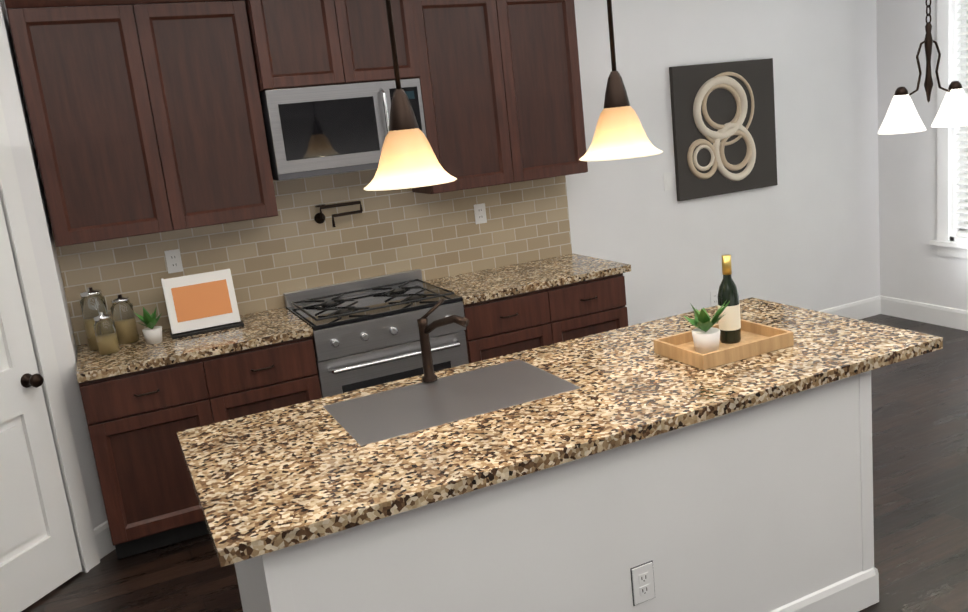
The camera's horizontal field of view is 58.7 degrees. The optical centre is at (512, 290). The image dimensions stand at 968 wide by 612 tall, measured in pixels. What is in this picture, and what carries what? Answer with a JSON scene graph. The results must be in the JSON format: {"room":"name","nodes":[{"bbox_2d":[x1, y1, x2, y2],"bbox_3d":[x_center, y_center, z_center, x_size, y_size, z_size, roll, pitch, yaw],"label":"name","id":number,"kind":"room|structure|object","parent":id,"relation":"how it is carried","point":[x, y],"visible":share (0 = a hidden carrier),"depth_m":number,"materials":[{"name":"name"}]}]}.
{"room":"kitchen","nodes":[
{"label":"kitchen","id":0,"kind":"room"},
{"bbox_2d":[0,0,106,528],"bbox_3d":[-2.576,-0.017,3.218,1.506,2.900,1.360,-11,13,-25],"label":"wall","id":1,"kind":"structure","parent":0,"point":[32,191],"depth_m":3.79,"materials":[{"name":"paint"}]},
{"bbox_2d":[0,99,99,611],"bbox_3d":[-2.188,0.282,3.259,0.759,2.223,0.759,-11,13,-25],"label":"door","id":2,"kind":"structure","parent":1,"relation":"attached to","point":[48,544],"depth_m":3.63,"materials":[{"name":"paint"}]},
{"bbox_2d":[3,0,879,347],"bbox_3d":[-0.375,-0.625,5.066,7.190,2.900,0.120,-11,13,-25],"label":"wall","id":3,"kind":"structure","parent":0,"point":[803,234],"depth_m":5.95,"materials":[{"name":"paint"}]},
{"bbox_2d":[4,0,187,246],"bbox_3d":[-1.925,-0.810,4.000,0.557,1.120,0.332,-11,13,-25],"label":"upper cabinet","id":4,"kind":"object","parent":3,"relation":"attached to","point":[145,117],"depth_m":3.87,"materials":[{"name":"brown wood"}]},
{"bbox_2d":[164,249,182,273],"bbox_3d":[-1.724,-0.149,4.376,0.072,0.116,0.008,-11,13,-25],"label":"outlet","id":5,"kind":"object","parent":3,"relation":"attached to","point":[173,261],"depth_m":4.37,"materials":[{"name":"white plastic"}]},
{"bbox_2d":[152,0,277,227],"bbox_3d":[-1.536,-0.888,4.183,0.558,1.120,0.332,-11,13,-25],"label":"upper cabinet","id":6,"kind":"object","parent":3,"relation":"attached to","point":[214,103],"depth_m":4.08,"materials":[{"name":"brown wood"}]},
{"bbox_2d":[244,0,359,91],"bbox_3d":[-1.106,-1.336,4.301,0.458,0.640,0.382,-11,13,-25],"label":"upper cabinet","id":7,"kind":"object","parent":3,"relation":"attached to","point":[296,43],"depth_m":4.17,"materials":[{"name":"brown wood"}]},
{"bbox_2d":[259,78,425,180],"bbox_3d":[-0.881,-0.837,4.457,0.788,0.431,0.409,-11,13,-25],"label":"microwave","id":8,"kind":"object","parent":7,"relation":"attached to","point":[323,130],"visible":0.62,"depth_m":4.27,"materials":[{"name":"grey metal"}]},
{"bbox_2d":[46,168,571,345],"bbox_3d":[-0.926,-0.321,4.761,2.833,0.699,0.012,-11,13,-25],"label":"tile backsplash","id":9,"kind":"structure","parent":3,"relation":"attached to","point":[269,262],"depth_m":4.72,"materials":[{"name":"beige tile"}]},
{"bbox_2d":[314,201,362,226],"bbox_3d":[-0.943,-0.417,4.676,0.259,0.125,0.096,-11,13,-25],"label":"pot filler","id":10,"kind":"object","parent":9,"relation":"attached to","point":[319,218],"visible":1,"depth_m":4.66,"materials":[{"name":"brown metal"}]},
{"bbox_2d":[348,0,423,82],"bbox_3d":[-0.791,-1.399,4.450,0.458,0.640,0.382,-11,13,-25],"label":"upper cabinet","id":11,"kind":"object","parent":3,"relation":"attached to","point":[370,29],"depth_m":4.35,"materials":[{"name":"brown wood"}]},
{"bbox_2d":[412,0,527,193],"bbox_3d":[-0.314,-1.132,4.760,0.549,1.120,0.332,-11,13,-25],"label":"upper cabinet","id":12,"kind":"object","parent":3,"relation":"attached to","point":[470,92],"depth_m":4.64,"materials":[{"name":"brown wood"}]},
{"bbox_2d":[474,203,486,223],"bbox_3d":[-0.194,-0.455,5.097,0.072,0.116,0.008,-11,13,-25],"label":"outlet","id":13,"kind":"object","parent":3,"relation":"attached to","point":[479,209],"depth_m":5.09,"materials":[{"name":"white plastic"}]},
{"bbox_2d":[512,0,587,180],"bbox_3d":[0.069,-1.209,4.940,0.550,1.120,0.332,-11,13,-25],"label":"upper cabinet","id":14,"kind":"object","parent":3,"relation":"attached to","point":[544,32],"depth_m":4.85,"materials":[{"name":"brown wood"}]},
{"bbox_2d":[663,172,673,190],"bbox_3d":[1.028,-0.721,5.682,0.072,0.116,0.009,-11,13,-25],"label":"light switch","id":15,"kind":"object","parent":3,"relation":"attached to","point":[668,177],"depth_m":5.68,"materials":[{"name":"white plastic"}]},
{"bbox_2d":[710,290,717,306],"bbox_3d":[1.407,0.058,5.995,0.072,0.116,0.008,-11,13,-25],"label":"outlet","id":16,"kind":"object","parent":3,"relation":"attached to","point":[713,294],"depth_m":5.99,"materials":[{"name":"white plastic"}]},
{"bbox_2d":[669,58,777,200],"bbox_3d":[1.442,-1.091,5.802,0.850,0.870,0.059,-11,13,-25],"label":"canvas art","id":17,"kind":"object","parent":3,"relation":"attached to","point":[723,125],"visible":1,"depth_m":5.78,"materials":[{"name":"grey fabric"}]},
{"bbox_2d":[819,295,880,319],"bbox_3d":[1.679,0.350,6.173,2.670,0.145,0.016,-11,13,-25],"label":"baseboard","id":18,"kind":"structure","parent":3,"relation":"attached to","point":[868,307],"depth_m":6.63,"materials":[{"name":"paint"}]},
{"bbox_2d":[21,314,967,611],"bbox_3d":[1.452,1.375,1.895,7.310,0.080,7.910,-11,13,-25],"label":"floor","id":19,"kind":"structure","parent":0,"point":[921,474],"depth_m":3.79,"materials":[{"name":"brown wood"}]},
{"bbox_2d":[78,353,231,558],"bbox_3d":[-1.709,0.730,4.180,0.570,0.876,0.632,-11,13,-25],"label":"base cabinet","id":20,"kind":"object","parent":19,"relation":"on","point":[143,401],"depth_m":3.88,"materials":[{"name":"brown wood"}]},
{"bbox_2d":[76,307,311,380],"bbox_3d":[-1.551,0.243,4.177,1.021,0.038,0.643,-11,13,-25],"label":"countertop","id":21,"kind":"structure","parent":20,"relation":"on","point":[274,324],"depth_m":4.03,"materials":[{"name":"stone"}]},
{"bbox_2d":[86,307,122,354],"bbox_3d":[-1.895,0.194,3.999,0.088,0.195,0.088,-15,15,-36],"label":"glass jar","id":22,"kind":"object","parent":21,"relation":"on","point":[106,334],"depth_m":3.98,"materials":[{"name":"clear glass"}]},
{"bbox_2d":[134,306,161,343],"bbox_3d":[-1.734,0.162,4.109,0.129,0.182,0.154,-11,13,-25],"label":"herb pot","id":23,"kind":"object","parent":21,"relation":"on","point":[152,332],"visible":1,"depth_m":4.09,"materials":[{"name":"white ceramic"}]},
{"bbox_2d":[161,269,243,338],"bbox_3d":[-1.563,0.049,4.308,0.340,0.288,0.250,-11,13,-25],"label":"picture frame","id":24,"kind":"object","parent":21,"relation":"on","point":[200,303],"visible":1,"depth_m":4.25,"materials":[{"name":"white paper"}]},
{"bbox_2d":[220,329,321,418],"bbox_3d":[-1.308,0.650,4.369,0.571,0.876,0.632,-11,13,-25],"label":"base cabinet","id":25,"kind":"object","parent":19,"relation":"on","point":[271,375],"depth_m":4.06,"materials":[{"name":"brown wood"}]},
{"bbox_2d":[284,269,468,397],"bbox_3d":[-0.696,0.467,4.611,0.780,0.980,0.661,-11,13,-25],"label":"range","id":26,"kind":"object","parent":19,"relation":"on","point":[366,332],"visible":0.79,"depth_m":4.34,"materials":[{"name":"grey metal"}]},
{"bbox_2d":[462,285,567,362],"bbox_3d":[-0.104,0.409,4.937,0.561,0.876,0.632,-11,13,-25],"label":"base cabinet","id":27,"kind":"object","parent":19,"relation":"on","point":[511,323],"depth_m":4.60,"materials":[{"name":"brown wood"}]},
{"bbox_2d":[424,253,630,300],"bbox_3d":[0.065,-0.080,4.939,1.036,0.038,0.643,-11,13,-25],"label":"countertop","id":28,"kind":"structure","parent":27,"relation":"on","point":[496,282],"depth_m":4.85,"materials":[{"name":"stone"}]},
{"bbox_2d":[235,369,878,611],"bbox_3d":[0.151,0.799,2.933,2.038,0.876,0.894,-11,13,-25],"label":"kitchen island","id":29,"kind":"object","parent":19,"relation":"on","point":[626,469],"depth_m":2.56,"materials":[{"name":"paint"}]},
{"bbox_2d":[176,297,942,566],"bbox_3d":[0.196,0.331,2.889,2.420,0.040,0.956,-11,13,-25],"label":"island countertop","id":30,"kind":"structure","parent":29,"relation":"on","point":[271,481],"depth_m":2.62,"materials":[{"name":"stone"}]},
{"bbox_2d":[417,299,468,382],"bbox_3d":[-0.241,0.187,2.989,0.133,0.282,0.214,-11,13,-25],"label":"faucet","id":31,"kind":"object","parent":30,"relation":"on","point":[425,329],"visible":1,"depth_m":3.03,"materials":[{"name":"brown metal"}]},
{"bbox_2d":[653,255,793,369],"bbox_3d":[0.737,0.050,3.052,0.400,0.330,0.280,-11,13,-25],"label":"decorative tray","id":32,"kind":"object","parent":30,"relation":"on","point":[730,337],"visible":1,"depth_m":3.04,"materials":[{"name":"brown wood"}]},
{"bbox_2d":[560,269,627,339],"bbox_3d":[0.289,0.330,5.122,0.561,0.876,0.632,-11,13,-25],"label":"base cabinet","id":33,"kind":"object","parent":19,"relation":"on","point":[593,305],"depth_m":4.82,"materials":[{"name":"brown wood"}]},
{"bbox_2d":[876,0,967,309],"bbox_3d":[4.504,-0.716,3.103,0.120,2.900,7.670,-11,13,-25],"label":"wall","id":34,"kind":"structure","parent":0,"point":[914,266],"depth_m":6.27,"materials":[{"name":"paint"}]},
{"bbox_2d":[881,295,967,330],"bbox_3d":[4.580,0.638,3.352,0.016,0.145,7.670,-11,13,-25],"label":"baseboard","id":35,"kind":"structure","parent":34,"relation":"attached to","point":[955,318],"depth_m":6.37,"materials":[{"name":"paint"}]},
{"bbox_2d":[929,0,967,258],"bbox_3d":[3.503,-1.093,4.993,0.180,2.030,2.350,-11,13,-25],"label":"window","id":36,"kind":"structure","parent":34,"relation":"in","point":[948,242],"depth_m":5.96,"materials":[{"name":"paint"}]},
{"bbox_2d":[956,0,967,95],"bbox_3d":[3.030,-1.622,5.773,0.050,0.616,0.085,-11,13,-25],"label":"window blinds","id":37,"kind":"object","parent":36,"relation":"attached to","point":[966,1],"depth_m":5.78,"materials":[{"name":"white plastic"}]},
{"bbox_2d":[956,130,967,237],"bbox_3d":[3.123,-0.737,5.951,0.050,0.737,0.088,-11,13,-25],"label":"window blinds","id":38,"kind":"object","parent":36,"relation":"attached to","point":[960,233],"depth_m":5.96,"materials":[{"name":"white plastic"}]},
{"bbox_3d":[1.155,-1.538,1.291,7.310,0.100,7.910,-11,13,-25],"label":"ceiling","id":39,"kind":"structure","parent":0,"visible":0},
{"bbox_2d":[364,0,456,190],"bbox_3d":[-0.355,-0.909,2.335,0.268,1.245,0.268,-11,13,-25],"label":"pendant light","id":40,"kind":"object","parent":39,"relation":"hanging from","point":[408,158],"visible":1,"depth_m":2.38,"materials":[{"name":"white glass"}]},
{"bbox_2d":[579,0,662,160],"bbox_3d":[0.283,-1.036,2.636,0.268,1.245,0.268,-11,13,-25],"label":"pendant light","id":41,"kind":"object","parent":39,"relation":"hanging from","point":[619,133],"visible":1,"depth_m":2.69,"materials":[{"name":"white glass"}]},
{"bbox_2d":[877,0,967,133],"bbox_3d":[2.028,-1.479,4.202,0.558,1.362,0.222,-9,12,-17],"label":"chandelier","id":42,"kind":"object","parent":39,"relation":"hanging from","point":[901,116],"visible":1,"depth_m":4.26,"materials":[{"name":"white glass"}]}
]}

